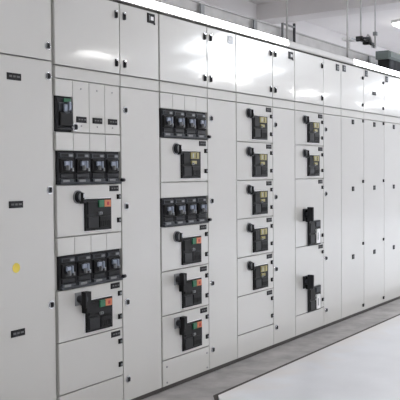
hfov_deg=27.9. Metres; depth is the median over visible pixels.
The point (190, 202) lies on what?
switch
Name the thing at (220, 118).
tall cabinet
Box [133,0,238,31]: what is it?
lamp
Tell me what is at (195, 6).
cable tray
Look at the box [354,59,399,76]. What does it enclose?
lamp
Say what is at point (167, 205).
switch
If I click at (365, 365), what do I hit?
floor
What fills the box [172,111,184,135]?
switch
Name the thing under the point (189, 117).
switch
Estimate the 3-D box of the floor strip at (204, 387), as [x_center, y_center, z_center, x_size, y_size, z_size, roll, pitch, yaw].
[3.673,0.937,11.998,2.996,0.073,30.000,1,2,33]
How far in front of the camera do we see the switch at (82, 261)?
4.27 m
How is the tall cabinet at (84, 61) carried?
on the floor strip at (204, 387)
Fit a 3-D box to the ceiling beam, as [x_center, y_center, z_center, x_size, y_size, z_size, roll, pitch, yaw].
[5.467,-2.308,7.241,11.150,0.200,0.350,1,2,33]
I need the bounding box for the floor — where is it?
[213,314,399,399]
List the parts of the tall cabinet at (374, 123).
door, header rail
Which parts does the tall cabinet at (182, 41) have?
rotary handle, rotary handle, rotary handle, rotary handle, recess plate, door, header rail, recess plate, module door, module door, module door, module door, panel, rail, rail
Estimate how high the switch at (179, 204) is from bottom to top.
0.164 m
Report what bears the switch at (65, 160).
attached to the tall cabinet at (84, 61)
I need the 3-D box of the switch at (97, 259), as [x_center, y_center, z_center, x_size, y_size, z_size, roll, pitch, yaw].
[-0.548,0.369,4.398,0.066,0.164,0.120,1,2,33]
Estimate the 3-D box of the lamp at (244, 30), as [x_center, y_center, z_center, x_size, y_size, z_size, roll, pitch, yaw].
[0.434,-1.206,5.960,0.125,0.054,0.740,1,2,33]
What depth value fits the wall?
11.38 m
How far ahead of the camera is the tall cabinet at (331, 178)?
6.94 m
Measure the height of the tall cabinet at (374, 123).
2.307 m
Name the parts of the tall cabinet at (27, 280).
door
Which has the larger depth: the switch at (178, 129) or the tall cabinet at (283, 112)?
the tall cabinet at (283, 112)
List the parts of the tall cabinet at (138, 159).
door lever, door, header rail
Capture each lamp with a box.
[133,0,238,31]
[239,26,287,45]
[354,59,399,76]
[391,19,399,27]
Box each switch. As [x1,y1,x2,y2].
[57,152,73,181]
[58,256,75,287]
[73,152,89,181]
[75,254,90,284]
[89,153,104,181]
[90,252,105,281]
[104,153,118,180]
[105,250,120,279]
[160,109,173,135]
[161,199,173,224]
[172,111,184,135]
[173,198,185,223]
[184,112,195,136]
[185,197,196,222]
[195,113,206,136]
[195,197,206,221]
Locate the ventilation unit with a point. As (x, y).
(387, 59)
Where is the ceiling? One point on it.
(388, 37)
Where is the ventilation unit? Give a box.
[376,50,399,71]
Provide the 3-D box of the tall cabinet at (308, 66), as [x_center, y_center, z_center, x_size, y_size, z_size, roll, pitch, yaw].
[0.602,-0.054,6.778,0.890,2.307,0.531,1,2,33]
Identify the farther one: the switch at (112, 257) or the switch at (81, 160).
the switch at (112, 257)
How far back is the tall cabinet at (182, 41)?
5.05 m
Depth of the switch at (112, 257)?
4.48 m
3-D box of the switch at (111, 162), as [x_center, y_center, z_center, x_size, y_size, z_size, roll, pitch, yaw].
[-0.484,-0.179,4.483,0.066,0.164,0.120,1,2,33]
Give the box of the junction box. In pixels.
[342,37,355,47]
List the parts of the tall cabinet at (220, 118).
door, header rail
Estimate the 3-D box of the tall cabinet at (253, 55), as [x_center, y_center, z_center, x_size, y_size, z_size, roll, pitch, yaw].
[0.087,-0.025,6.040,0.846,2.307,0.531,1,2,33]
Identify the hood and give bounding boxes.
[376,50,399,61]
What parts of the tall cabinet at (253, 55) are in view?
rotary handle, rotary handle, rotary handle, rotary handle, rotary handle, door, module door, header rail, module door, module door, module door, module door, panel, blank module door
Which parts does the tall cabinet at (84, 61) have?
recess plate, rotary handle, rotary handle, door, header rail, recess plate, module door, recess plate, module door, blank module door, panel, rail, rail, door lever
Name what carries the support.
hanging from the ceiling
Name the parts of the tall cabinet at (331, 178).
door, header rail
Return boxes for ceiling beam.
[257,0,399,23]
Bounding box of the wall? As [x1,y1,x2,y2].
[197,0,398,56]
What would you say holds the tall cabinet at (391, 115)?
on the floor strip at (204, 387)
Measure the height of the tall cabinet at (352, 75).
2.307 m
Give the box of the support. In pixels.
[356,0,377,47]
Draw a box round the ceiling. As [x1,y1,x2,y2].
[246,0,399,53]
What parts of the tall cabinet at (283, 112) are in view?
door, header rail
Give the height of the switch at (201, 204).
0.164 m
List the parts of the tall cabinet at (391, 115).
door, header rail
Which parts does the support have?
hanger rod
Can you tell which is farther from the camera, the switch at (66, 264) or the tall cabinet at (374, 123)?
the tall cabinet at (374, 123)
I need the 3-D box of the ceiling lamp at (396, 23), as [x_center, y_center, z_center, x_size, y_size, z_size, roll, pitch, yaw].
[3.148,-2.489,11.251,0.840,0.069,0.440,1,2,33]
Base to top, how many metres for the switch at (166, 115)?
0.164 m
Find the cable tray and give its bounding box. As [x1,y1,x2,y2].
[153,0,377,65]
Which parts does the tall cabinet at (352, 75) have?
door, door, header rail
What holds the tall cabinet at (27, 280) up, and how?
on the floor strip at (204, 387)
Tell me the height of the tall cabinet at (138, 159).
2.307 m
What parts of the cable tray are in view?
hanger rod, bracket frame, hanger rod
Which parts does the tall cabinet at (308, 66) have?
rotary handle, rotary handle, door, rotary handle, rotary handle, header rail, module door, module door, tall module door, tall module door, panel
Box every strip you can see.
[142,299,399,399]
[288,41,353,63]
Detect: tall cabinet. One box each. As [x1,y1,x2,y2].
[0,0,55,399]
[50,0,126,399]
[117,0,161,399]
[156,10,211,391]
[205,24,236,372]
[233,32,273,361]
[270,42,294,347]
[292,48,323,339]
[321,56,340,327]
[339,61,364,321]
[363,67,384,312]
[383,73,399,304]
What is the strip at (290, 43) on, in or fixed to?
on the tall cabinet at (308, 66)
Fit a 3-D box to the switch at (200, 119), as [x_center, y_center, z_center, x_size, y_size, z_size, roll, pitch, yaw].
[0.011,-0.480,5.226,0.066,0.164,0.120,1,2,33]

